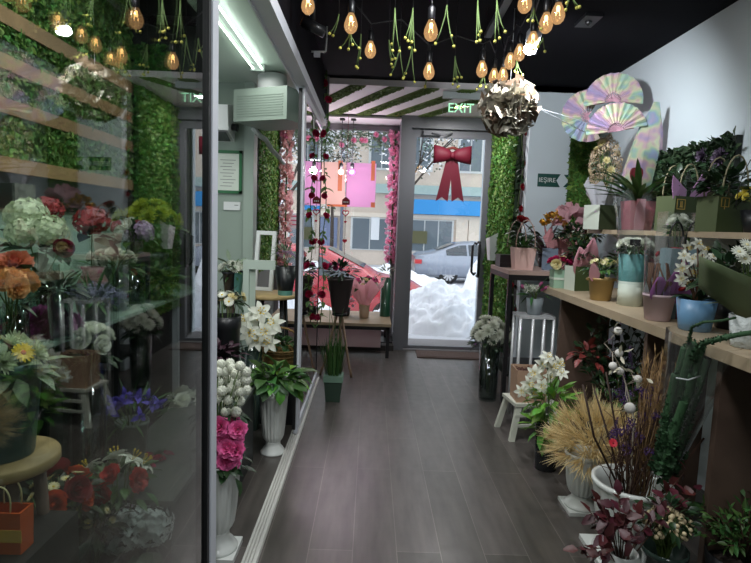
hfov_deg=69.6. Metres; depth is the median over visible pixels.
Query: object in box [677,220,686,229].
flower
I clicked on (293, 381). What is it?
bunch
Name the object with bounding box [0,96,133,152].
batten
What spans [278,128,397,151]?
swag
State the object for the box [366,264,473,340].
street
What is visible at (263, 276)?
wall
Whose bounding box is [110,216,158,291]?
bunch
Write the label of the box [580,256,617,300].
potted plant
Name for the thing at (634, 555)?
vase
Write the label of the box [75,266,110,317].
vase
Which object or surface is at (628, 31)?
ceiling
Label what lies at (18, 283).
bunch
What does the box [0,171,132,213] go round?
trim
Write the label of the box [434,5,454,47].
hanging greenery
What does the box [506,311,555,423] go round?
chair
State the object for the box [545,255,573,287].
potted plant
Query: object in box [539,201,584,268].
bouquet
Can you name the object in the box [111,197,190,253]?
bunch
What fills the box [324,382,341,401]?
pot
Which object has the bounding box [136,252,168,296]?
bucket
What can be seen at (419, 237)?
poster
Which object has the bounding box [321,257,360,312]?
potted plant
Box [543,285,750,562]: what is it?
table
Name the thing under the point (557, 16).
string lights
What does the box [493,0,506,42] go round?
hanging greenery
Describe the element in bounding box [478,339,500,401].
vase
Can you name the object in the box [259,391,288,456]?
vase
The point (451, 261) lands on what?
car
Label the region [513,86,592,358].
wall
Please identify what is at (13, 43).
moss strip
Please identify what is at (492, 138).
trim
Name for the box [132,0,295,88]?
ceiling
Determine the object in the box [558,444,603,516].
vase
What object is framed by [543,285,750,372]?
countertop
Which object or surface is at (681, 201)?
gift bag
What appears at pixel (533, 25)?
socket
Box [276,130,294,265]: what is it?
garland
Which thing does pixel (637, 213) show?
potted plant
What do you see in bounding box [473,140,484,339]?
wall
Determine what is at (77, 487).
bunch
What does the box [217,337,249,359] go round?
bunch
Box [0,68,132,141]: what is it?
moss strip
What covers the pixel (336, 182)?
poster
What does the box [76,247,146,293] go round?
bunch
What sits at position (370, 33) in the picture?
socket
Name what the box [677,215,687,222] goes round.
flower
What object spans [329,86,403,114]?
strip
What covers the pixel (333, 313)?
tripod stand
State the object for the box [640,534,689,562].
bucket
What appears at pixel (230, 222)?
wall
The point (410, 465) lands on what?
floor
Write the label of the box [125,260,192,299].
bunch
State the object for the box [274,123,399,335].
window
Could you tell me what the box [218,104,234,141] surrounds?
air conditioner
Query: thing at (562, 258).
flower
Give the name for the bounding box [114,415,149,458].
bucket
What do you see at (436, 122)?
trim
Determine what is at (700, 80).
wall
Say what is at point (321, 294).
flower
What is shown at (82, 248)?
wall
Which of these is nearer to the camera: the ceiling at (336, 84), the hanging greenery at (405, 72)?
the hanging greenery at (405, 72)
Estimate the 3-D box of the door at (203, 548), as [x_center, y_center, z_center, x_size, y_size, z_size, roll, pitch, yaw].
[-0.438,0.164,0.911,0.034,2.214,1.085,2,6,-1]
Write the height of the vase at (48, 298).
0.140 m
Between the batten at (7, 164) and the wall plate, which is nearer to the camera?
the batten at (7, 164)
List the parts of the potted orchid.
flower, flower, flower, flower, flower, flower, flower, pot, flower, flower, flower, flower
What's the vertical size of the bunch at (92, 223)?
0.376 m
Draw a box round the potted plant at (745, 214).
[730,160,750,232]
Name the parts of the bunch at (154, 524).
flower, flower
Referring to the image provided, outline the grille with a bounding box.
[237,93,282,116]
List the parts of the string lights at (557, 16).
bulb, bulb, bulb, cord, bulb, bulb, bulb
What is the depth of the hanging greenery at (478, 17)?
2.43 m
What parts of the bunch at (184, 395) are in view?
flower, flower, flower, flower, flower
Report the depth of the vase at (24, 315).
1.52 m
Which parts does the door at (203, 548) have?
glass, frame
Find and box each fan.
[541,72,646,141]
[621,102,662,200]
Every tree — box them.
[281,130,373,207]
[282,131,370,246]
[337,131,476,198]
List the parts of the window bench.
panel, leg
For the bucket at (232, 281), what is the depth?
3.78 m
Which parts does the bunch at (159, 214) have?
flower, flower, flower, flower, flower, flower, flower, flower, flower, flower, flower, flower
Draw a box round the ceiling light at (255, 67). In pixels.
[219,6,264,72]
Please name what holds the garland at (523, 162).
attached to the wall at (523, 142)
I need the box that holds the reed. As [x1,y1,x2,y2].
[316,307,352,401]
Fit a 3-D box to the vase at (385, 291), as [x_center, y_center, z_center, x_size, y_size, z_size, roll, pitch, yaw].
[0.113,0.177,6.153,0.120,0.440,0.120,2,6,-1]
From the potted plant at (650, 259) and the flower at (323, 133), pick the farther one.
the flower at (323, 133)
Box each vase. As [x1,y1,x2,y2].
[0,311,27,350]
[1,301,29,346]
[20,271,55,310]
[37,263,60,307]
[47,294,72,340]
[70,357,107,480]
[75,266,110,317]
[79,290,108,322]
[109,268,128,310]
[122,270,144,303]
[216,459,242,562]
[241,346,261,430]
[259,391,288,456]
[379,277,390,316]
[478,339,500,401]
[534,416,559,472]
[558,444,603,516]
[579,463,674,562]
[608,543,638,562]
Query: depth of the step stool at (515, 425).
3.62 m
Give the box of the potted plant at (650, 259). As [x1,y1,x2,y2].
[604,246,659,287]
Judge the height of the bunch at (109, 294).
0.168 m
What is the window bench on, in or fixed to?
on the floor at (410, 465)
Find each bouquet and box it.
[351,274,386,317]
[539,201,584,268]
[685,238,750,348]
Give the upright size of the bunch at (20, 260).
0.238 m
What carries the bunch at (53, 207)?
in the vase at (57, 264)
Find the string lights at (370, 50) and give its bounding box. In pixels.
[355,3,501,82]
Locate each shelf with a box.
[490,356,555,375]
[587,229,750,256]
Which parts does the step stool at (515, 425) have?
leg, leg, seat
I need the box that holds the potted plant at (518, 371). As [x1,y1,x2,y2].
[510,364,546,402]
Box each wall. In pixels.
[0,209,129,319]
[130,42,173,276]
[217,82,244,377]
[257,270,273,326]
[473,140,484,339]
[490,134,525,377]
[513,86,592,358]
[592,0,750,490]
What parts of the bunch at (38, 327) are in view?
flower, flower, flower, flower, flower, flower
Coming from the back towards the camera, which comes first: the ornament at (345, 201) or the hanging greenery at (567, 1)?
the ornament at (345, 201)
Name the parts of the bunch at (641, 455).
flower, flower, flower, flower, flower, flower, flower, flower, flower, flower, flower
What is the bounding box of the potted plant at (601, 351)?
[566,315,644,463]
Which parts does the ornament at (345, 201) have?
cord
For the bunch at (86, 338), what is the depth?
1.88 m
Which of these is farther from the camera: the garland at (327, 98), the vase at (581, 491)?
the garland at (327, 98)
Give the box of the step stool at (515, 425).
[494,393,560,441]
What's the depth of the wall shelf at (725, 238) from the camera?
2.68 m
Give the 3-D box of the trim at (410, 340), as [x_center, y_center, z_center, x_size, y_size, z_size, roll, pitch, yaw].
[0.754,0.758,6.440,0.895,0.012,0.600,2,6,-1]
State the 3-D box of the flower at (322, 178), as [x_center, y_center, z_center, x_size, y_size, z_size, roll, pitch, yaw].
[-0.435,-0.849,4.451,0.059,0.059,0.032,-22,-29,15]
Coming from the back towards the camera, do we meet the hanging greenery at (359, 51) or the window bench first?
the window bench
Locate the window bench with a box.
[267,308,390,357]
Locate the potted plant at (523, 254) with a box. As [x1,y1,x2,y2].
[495,215,546,269]
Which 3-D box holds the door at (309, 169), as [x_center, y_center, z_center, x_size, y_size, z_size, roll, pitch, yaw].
[-0.495,-0.169,4.081,0.036,2.214,1.324,2,6,-1]
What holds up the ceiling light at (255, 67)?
attached to the ceiling at (233, 67)
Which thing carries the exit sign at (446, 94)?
hanging from the ceiling at (336, 84)
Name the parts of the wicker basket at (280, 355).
handle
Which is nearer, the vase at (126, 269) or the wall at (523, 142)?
the vase at (126, 269)
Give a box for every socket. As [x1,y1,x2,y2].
[348,0,354,12]
[368,29,373,40]
[426,51,432,62]
[428,5,435,19]
[480,49,485,60]
[492,58,496,67]
[501,57,505,66]
[508,41,513,52]
[517,32,522,43]
[530,19,536,30]
[543,0,550,12]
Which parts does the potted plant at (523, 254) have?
handle, flower, pot, handle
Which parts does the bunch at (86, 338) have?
flower, flower, flower, flower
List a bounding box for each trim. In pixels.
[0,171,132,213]
[241,377,318,562]
[242,82,257,314]
[277,0,326,115]
[317,343,393,350]
[326,76,329,121]
[326,115,401,125]
[329,113,401,116]
[381,335,392,342]
[391,115,412,349]
[403,338,479,351]
[412,115,488,131]
[483,138,493,352]
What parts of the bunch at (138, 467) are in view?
flower, flower, flower, flower, flower, flower, flower, flower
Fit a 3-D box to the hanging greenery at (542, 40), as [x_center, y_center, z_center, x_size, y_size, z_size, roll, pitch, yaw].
[0.808,-1.305,2.589,0.078,0.386,0.056,0,6,-16]
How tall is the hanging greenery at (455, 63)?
0.473 m
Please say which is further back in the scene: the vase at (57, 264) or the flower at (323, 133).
the flower at (323, 133)
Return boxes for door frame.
[248,0,325,125]
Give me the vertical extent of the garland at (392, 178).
1.574 m
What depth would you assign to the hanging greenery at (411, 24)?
2.49 m
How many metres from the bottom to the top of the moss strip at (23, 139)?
0.203 m
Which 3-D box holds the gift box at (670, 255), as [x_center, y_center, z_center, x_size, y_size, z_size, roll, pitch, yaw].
[1.469,0.006,2.647,0.120,0.345,0.104,2,6,-1]
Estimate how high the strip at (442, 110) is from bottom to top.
0.020 m
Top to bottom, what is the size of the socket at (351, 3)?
0.064 m
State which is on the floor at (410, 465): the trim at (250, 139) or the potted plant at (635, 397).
the potted plant at (635, 397)
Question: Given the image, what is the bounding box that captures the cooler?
[233,72,314,130]
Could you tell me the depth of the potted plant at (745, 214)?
2.37 m
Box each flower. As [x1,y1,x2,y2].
[317,239,324,244]
[318,291,325,297]
[319,175,325,180]
[320,129,326,137]
[321,193,327,198]
[322,262,328,269]
[323,212,329,218]
[325,96,331,102]
[551,259,561,269]
[560,256,567,261]
[666,217,675,224]
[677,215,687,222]
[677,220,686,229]
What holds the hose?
attached to the wall at (230, 222)
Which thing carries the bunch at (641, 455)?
in the vase at (601, 482)
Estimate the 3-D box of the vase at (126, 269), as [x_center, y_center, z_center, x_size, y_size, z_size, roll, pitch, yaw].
[-1.119,0.031,2.307,0.120,0.180,0.120,2,6,-1]
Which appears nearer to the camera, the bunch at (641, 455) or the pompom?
the bunch at (641, 455)
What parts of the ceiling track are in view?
rail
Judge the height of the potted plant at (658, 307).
0.400 m
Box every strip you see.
[0,0,135,82]
[0,22,132,112]
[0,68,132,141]
[0,112,134,179]
[329,85,365,103]
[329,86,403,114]
[356,88,438,115]
[386,89,475,116]
[418,100,478,116]
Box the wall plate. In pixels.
[224,202,240,209]
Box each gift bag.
[0,482,33,554]
[560,238,598,290]
[654,163,709,230]
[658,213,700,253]
[686,154,750,231]
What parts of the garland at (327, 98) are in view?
stem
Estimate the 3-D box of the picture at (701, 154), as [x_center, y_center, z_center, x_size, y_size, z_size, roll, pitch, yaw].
[1.832,-0.564,3.194,0.095,0.562,0.878,2,6,-1]
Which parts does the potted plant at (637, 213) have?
pot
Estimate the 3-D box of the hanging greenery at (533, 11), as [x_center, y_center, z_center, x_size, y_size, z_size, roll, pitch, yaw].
[0.711,-1.299,2.376,0.095,0.359,0.024,-2,7,-35]
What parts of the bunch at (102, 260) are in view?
flower, flower, flower, flower, flower, flower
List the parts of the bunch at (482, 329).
flower, flower, flower, flower, flower, flower, flower, flower, flower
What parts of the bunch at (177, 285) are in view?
flower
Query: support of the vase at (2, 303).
on the table at (123, 322)
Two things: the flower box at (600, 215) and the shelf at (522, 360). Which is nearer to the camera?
the flower box at (600, 215)
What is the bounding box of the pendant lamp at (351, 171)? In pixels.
[349,118,355,174]
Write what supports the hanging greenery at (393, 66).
hanging from the ceiling at (628, 31)
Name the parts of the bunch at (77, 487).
flower, flower, flower, flower, flower, flower, flower, flower, flower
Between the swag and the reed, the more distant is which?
the swag
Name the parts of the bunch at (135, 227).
flower, flower, flower, flower, flower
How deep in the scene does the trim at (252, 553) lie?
2.71 m
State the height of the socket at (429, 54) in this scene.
0.064 m
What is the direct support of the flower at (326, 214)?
on the garland at (327, 98)
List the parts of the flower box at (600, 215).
flower, flower, flower, flower, flower, flower, flower, flower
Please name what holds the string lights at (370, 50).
hanging from the ceiling at (628, 31)
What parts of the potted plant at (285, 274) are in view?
pot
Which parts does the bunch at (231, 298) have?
flower, flower, flower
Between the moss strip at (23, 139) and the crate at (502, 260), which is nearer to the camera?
the moss strip at (23, 139)
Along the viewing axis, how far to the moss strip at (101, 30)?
2.52 m
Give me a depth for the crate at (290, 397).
3.74 m
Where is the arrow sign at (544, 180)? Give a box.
[537,173,567,186]
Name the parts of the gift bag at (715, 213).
handle, handle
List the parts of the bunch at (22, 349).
flower, flower, flower, flower, flower, flower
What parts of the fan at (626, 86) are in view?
wire, paper fan, paper fan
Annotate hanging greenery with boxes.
[328,0,339,36]
[339,34,359,50]
[355,10,361,68]
[389,0,395,65]
[389,1,404,77]
[390,0,400,52]
[402,4,415,83]
[404,0,415,51]
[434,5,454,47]
[452,1,462,88]
[475,0,482,43]
[475,7,487,90]
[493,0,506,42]
[514,16,523,75]
[526,0,542,30]
[532,38,545,52]
[564,0,580,11]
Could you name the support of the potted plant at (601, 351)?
on the floor at (410, 465)
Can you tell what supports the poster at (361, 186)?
attached to the window
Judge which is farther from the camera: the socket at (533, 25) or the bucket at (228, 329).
the bucket at (228, 329)
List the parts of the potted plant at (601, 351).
pot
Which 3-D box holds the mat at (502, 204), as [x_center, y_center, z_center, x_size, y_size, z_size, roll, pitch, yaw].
[1.263,-0.632,5.542,0.110,2.223,1.075,2,6,-1]
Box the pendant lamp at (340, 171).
[338,118,344,174]
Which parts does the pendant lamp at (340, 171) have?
cord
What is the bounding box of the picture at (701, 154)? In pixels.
[649,125,742,228]
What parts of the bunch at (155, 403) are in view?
flower, flower, flower, flower, flower, flower, flower, flower, flower, flower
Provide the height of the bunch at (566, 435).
0.498 m
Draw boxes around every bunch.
[0,196,74,305]
[0,250,46,328]
[0,266,40,334]
[0,304,88,381]
[0,330,70,406]
[20,457,113,520]
[24,268,91,307]
[32,196,65,298]
[51,267,138,315]
[60,321,123,463]
[66,499,133,562]
[71,206,118,267]
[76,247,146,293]
[78,446,162,522]
[84,379,174,440]
[97,503,174,562]
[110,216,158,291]
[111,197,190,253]
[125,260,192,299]
[146,449,174,467]
[156,384,195,417]
[188,358,251,434]
[191,416,255,496]
[217,249,245,281]
[217,285,250,317]
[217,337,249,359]
[238,355,319,404]
[240,301,288,363]
[268,333,293,355]
[377,264,395,275]
[467,314,511,391]
[513,351,583,455]
[536,385,646,484]
[582,345,677,496]
[630,484,703,558]
[647,316,750,493]
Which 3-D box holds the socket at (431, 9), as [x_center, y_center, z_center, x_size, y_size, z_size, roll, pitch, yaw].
[0.249,-1.189,2.391,0.032,0.064,0.032,2,6,-1]
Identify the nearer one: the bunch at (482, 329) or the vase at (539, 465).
the vase at (539, 465)
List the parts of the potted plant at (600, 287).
pot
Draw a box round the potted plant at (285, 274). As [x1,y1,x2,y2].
[269,242,295,295]
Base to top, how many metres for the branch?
0.864 m
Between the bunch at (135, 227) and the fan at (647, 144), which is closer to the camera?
the bunch at (135, 227)
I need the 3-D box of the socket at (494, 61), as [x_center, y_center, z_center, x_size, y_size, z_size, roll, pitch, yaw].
[0.725,-1.327,3.286,0.032,0.064,0.032,2,6,-1]
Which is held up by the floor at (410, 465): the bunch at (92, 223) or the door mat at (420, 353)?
the door mat at (420, 353)
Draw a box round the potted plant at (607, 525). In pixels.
[563,460,701,562]
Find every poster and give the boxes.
[321,160,345,204]
[327,161,375,207]
[412,231,426,243]
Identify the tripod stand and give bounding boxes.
[319,312,351,377]
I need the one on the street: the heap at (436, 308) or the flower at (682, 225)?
the heap at (436, 308)
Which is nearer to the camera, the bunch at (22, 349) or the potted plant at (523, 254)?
the bunch at (22, 349)
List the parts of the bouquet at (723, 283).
pot, flower, flower, flower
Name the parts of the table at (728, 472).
panel, panel, panel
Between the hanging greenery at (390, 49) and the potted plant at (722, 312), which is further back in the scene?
the hanging greenery at (390, 49)
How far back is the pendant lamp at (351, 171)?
6.03 m
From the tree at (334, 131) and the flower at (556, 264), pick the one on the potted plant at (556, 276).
the flower at (556, 264)
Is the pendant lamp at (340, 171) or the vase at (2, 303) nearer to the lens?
the vase at (2, 303)
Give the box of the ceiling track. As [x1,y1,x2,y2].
[484,0,541,54]
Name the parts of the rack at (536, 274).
leg, rail, leg, rail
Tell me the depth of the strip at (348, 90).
4.88 m
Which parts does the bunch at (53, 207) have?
flower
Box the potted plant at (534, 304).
[513,281,550,314]
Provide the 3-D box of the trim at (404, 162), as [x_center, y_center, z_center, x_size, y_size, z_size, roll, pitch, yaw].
[0.297,-0.540,6.240,0.115,2.600,0.480,2,6,-1]
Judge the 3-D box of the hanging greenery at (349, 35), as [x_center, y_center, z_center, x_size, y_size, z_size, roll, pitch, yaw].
[-0.114,-1.308,2.529,0.101,0.434,0.043,3,6,7]
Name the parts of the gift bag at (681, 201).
handle, handle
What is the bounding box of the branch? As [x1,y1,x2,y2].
[604,321,652,488]
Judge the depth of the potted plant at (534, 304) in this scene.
3.91 m
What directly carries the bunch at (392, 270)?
in the vase at (385, 291)
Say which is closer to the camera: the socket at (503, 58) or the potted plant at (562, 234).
the socket at (503, 58)
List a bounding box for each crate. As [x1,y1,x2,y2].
[260,363,292,424]
[495,254,510,266]
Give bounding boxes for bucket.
[0,351,45,464]
[27,370,72,495]
[78,522,93,562]
[92,514,145,562]
[92,549,121,562]
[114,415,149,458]
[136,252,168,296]
[142,265,173,299]
[217,313,240,362]
[222,270,242,295]
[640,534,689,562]
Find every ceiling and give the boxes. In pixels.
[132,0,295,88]
[309,0,737,87]
[329,78,587,117]
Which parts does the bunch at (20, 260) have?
stem, flower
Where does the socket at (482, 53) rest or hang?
attached to the string lights at (370, 50)
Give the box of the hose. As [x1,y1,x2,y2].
[251,127,285,164]
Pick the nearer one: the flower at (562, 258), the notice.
the flower at (562, 258)
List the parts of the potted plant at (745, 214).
handle, pot, flower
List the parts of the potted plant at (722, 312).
pot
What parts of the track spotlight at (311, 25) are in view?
stem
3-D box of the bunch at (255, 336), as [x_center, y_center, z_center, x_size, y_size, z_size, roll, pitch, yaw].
[-0.834,0.526,3.612,0.490,0.806,0.345,2,6,-1]
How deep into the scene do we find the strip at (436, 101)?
5.32 m
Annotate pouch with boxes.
[486,233,497,260]
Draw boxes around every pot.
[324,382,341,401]
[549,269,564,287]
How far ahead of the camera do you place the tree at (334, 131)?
15.86 m
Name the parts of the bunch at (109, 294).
flower, flower, flower, flower, flower, flower, flower, flower, flower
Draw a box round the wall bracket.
[311,26,327,57]
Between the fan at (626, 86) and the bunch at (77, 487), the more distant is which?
the fan at (626, 86)
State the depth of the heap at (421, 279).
16.89 m
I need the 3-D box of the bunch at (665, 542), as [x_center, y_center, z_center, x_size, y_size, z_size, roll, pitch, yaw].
[1.082,0.932,2.016,0.261,0.307,0.245,2,6,-1]
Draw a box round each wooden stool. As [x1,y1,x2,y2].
[0,436,61,514]
[217,293,239,312]
[255,290,294,343]
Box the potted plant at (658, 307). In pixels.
[642,235,691,321]
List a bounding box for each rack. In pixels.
[242,259,275,346]
[484,264,604,408]
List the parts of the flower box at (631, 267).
flower, flower, flower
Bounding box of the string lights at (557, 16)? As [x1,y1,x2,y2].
[498,0,564,80]
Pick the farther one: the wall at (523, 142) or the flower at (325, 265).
the wall at (523, 142)
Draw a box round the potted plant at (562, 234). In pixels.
[552,222,603,259]
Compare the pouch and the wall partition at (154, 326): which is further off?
the pouch
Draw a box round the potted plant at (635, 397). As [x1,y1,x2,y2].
[593,357,641,462]
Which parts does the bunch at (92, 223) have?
flower, stem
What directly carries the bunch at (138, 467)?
in the bucket at (126, 556)
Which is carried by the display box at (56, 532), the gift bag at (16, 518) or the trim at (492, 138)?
the gift bag at (16, 518)
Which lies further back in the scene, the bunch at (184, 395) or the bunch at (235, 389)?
the bunch at (184, 395)
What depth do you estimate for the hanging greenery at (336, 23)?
2.58 m
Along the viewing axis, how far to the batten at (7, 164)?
2.30 m
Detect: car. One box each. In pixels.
[280,243,421,311]
[411,241,477,283]
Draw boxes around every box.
[0,510,78,562]
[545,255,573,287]
[583,133,623,229]
[611,229,655,306]
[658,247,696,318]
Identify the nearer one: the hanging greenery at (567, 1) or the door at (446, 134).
the hanging greenery at (567, 1)
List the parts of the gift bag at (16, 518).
handle, handle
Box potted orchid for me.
[669,237,717,332]
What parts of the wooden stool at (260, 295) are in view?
seat, leg, leg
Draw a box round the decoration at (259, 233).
[254,231,276,290]
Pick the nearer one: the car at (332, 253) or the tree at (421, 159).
the car at (332, 253)
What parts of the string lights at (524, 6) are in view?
bulb, bulb, bulb, bulb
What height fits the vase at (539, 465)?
0.300 m
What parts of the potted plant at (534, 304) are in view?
pot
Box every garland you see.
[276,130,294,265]
[315,70,332,328]
[384,129,399,263]
[509,132,526,347]
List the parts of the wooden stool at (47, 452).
leg, leg, seat, leg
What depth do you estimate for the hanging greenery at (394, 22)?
2.50 m
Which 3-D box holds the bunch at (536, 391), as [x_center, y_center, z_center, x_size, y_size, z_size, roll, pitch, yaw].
[1.038,0.724,3.181,0.388,0.656,0.413,7,8,38]
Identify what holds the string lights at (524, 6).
hanging from the ceiling at (628, 31)
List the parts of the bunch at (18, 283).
flower, flower, flower, flower, flower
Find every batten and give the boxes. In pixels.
[0,4,133,94]
[0,51,133,123]
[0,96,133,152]
[0,155,133,190]
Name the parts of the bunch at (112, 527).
flower, flower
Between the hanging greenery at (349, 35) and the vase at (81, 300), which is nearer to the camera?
the vase at (81, 300)
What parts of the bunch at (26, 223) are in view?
flower, flower, flower, flower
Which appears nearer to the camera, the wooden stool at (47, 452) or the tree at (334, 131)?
the wooden stool at (47, 452)
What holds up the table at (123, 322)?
on the floor at (410, 465)
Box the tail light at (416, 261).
[414,259,421,263]
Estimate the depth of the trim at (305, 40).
3.20 m
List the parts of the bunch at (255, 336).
flower, flower, flower, flower, flower, flower, flower, flower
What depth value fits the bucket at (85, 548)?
1.59 m
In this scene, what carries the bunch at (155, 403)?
in the bucket at (129, 439)
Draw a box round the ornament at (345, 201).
[342,114,349,254]
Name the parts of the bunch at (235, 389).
flower, flower, flower, flower, flower, flower, flower, flower, flower, flower, flower, flower, flower, flower, flower, flower, flower, flower, flower, flower, flower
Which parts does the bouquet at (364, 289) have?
pot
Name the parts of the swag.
stem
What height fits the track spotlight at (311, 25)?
0.299 m
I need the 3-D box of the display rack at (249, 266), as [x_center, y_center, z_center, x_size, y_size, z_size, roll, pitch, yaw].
[-0.822,0.414,3.800,0.220,1.130,0.035,2,6,-1]
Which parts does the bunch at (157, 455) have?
flower, flower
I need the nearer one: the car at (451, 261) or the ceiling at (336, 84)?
the ceiling at (336, 84)
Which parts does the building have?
pane, entrance door, pane, pane, pane, pane, pane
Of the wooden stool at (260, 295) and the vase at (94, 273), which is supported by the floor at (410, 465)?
the wooden stool at (260, 295)
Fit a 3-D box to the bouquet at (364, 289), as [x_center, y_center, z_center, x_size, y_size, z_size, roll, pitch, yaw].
[-0.122,0.157,5.996,0.480,0.495,0.458,2,6,-1]
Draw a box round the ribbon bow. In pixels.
[433,145,471,201]
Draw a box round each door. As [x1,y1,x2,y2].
[189,0,218,562]
[292,86,322,433]
[403,129,491,349]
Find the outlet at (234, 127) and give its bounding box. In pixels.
[231,123,238,131]
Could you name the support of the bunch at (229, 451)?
in the vase at (228, 546)
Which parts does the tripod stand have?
leg, plate, leg, leg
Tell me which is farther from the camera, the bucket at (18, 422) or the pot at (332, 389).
the pot at (332, 389)
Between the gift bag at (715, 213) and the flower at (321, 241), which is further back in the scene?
the flower at (321, 241)
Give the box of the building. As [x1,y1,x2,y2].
[280,131,483,264]
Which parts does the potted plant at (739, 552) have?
pot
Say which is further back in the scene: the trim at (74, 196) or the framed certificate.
the framed certificate
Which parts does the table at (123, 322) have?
panel, leg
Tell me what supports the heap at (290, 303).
on the street
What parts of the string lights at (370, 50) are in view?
bulb, cord, bulb, bulb, bulb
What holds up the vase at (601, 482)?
on the floor at (410, 465)
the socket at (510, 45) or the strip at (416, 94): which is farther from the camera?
the strip at (416, 94)
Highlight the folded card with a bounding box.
[541,248,557,269]
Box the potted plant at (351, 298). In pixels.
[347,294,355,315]
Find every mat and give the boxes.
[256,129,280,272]
[416,350,483,359]
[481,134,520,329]
[563,134,599,246]
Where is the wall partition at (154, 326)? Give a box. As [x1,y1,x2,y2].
[131,0,196,427]
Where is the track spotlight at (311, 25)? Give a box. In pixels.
[300,0,326,37]
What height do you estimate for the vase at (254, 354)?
0.550 m
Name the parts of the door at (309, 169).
glass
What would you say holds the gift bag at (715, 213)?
on the wall shelf at (725, 238)
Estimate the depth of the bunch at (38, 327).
1.76 m
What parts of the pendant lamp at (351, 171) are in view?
cord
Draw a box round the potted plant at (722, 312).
[686,239,750,329]
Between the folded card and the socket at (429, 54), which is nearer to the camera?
the socket at (429, 54)
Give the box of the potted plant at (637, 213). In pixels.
[585,158,688,230]
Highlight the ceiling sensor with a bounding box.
[574,12,603,27]
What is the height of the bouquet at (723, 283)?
0.401 m
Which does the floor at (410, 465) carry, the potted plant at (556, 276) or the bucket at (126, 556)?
the bucket at (126, 556)
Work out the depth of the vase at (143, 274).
2.50 m
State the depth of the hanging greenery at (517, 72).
2.99 m
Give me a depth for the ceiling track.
2.97 m
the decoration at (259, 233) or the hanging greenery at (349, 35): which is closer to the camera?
the hanging greenery at (349, 35)
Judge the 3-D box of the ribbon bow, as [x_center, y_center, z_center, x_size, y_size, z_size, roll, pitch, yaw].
[0.839,-1.189,5.951,0.419,0.612,0.087,2,6,-1]
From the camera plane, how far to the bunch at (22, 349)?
1.30 m
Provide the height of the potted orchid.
0.397 m
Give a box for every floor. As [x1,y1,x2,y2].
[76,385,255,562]
[230,349,703,562]
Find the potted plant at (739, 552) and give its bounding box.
[688,489,750,562]
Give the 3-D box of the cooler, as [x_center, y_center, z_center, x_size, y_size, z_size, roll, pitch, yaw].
[-0.720,-1.301,3.880,0.440,0.350,0.383,5,6,23]
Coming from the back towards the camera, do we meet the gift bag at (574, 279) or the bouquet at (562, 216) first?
the bouquet at (562, 216)
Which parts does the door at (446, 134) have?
handle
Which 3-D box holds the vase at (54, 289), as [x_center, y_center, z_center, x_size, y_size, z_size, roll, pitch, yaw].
[-1.191,0.060,1.907,0.110,0.200,0.110,2,6,-1]
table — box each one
[0,287,195,508]
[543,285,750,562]
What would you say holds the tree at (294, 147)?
on the street
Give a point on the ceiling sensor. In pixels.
(588, 19)
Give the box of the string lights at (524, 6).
[301,0,531,41]
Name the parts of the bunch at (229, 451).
flower, flower, flower, flower, flower, flower, flower, flower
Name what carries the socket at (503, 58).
attached to the string lights at (557, 16)
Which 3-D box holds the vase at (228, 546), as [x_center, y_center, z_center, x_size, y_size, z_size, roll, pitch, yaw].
[-0.659,0.943,2.261,0.190,0.410,0.190,2,6,-1]
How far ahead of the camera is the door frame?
2.58 m
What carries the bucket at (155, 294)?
on the table at (123, 322)
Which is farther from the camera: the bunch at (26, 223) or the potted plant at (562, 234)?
the potted plant at (562, 234)
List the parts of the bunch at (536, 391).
flower, flower, flower, flower, flower, flower, flower, flower, flower, flower, flower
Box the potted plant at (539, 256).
[513,224,575,266]
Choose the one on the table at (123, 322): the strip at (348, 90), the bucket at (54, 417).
the bucket at (54, 417)
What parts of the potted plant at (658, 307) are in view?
pot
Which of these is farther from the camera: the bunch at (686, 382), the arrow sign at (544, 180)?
the arrow sign at (544, 180)
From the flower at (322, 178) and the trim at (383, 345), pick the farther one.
the trim at (383, 345)
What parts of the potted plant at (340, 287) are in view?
pot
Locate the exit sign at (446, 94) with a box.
[442,91,480,116]
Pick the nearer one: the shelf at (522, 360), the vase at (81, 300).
the vase at (81, 300)
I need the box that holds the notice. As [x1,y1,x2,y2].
[287,213,295,228]
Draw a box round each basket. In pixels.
[261,326,293,369]
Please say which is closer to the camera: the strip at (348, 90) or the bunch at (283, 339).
the bunch at (283, 339)
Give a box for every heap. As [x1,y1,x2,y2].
[287,298,331,309]
[371,263,446,285]
[373,279,475,336]
[463,260,476,289]
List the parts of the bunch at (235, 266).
flower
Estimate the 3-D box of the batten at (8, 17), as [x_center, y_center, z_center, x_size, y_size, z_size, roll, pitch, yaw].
[-1.341,-0.909,1.502,0.037,0.060,3.000,2,6,-1]
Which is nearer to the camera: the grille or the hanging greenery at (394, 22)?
the hanging greenery at (394, 22)
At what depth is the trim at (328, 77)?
4.63 m
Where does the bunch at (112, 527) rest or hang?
in the bucket at (118, 559)
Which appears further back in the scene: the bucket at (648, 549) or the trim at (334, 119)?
the trim at (334, 119)
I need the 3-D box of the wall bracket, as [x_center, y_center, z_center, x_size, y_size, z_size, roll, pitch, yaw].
[-0.373,-1.491,3.461,0.130,0.280,0.024,2,6,-1]
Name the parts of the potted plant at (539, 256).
pot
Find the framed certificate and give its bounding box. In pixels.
[218,150,242,193]
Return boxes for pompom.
[477,10,541,138]

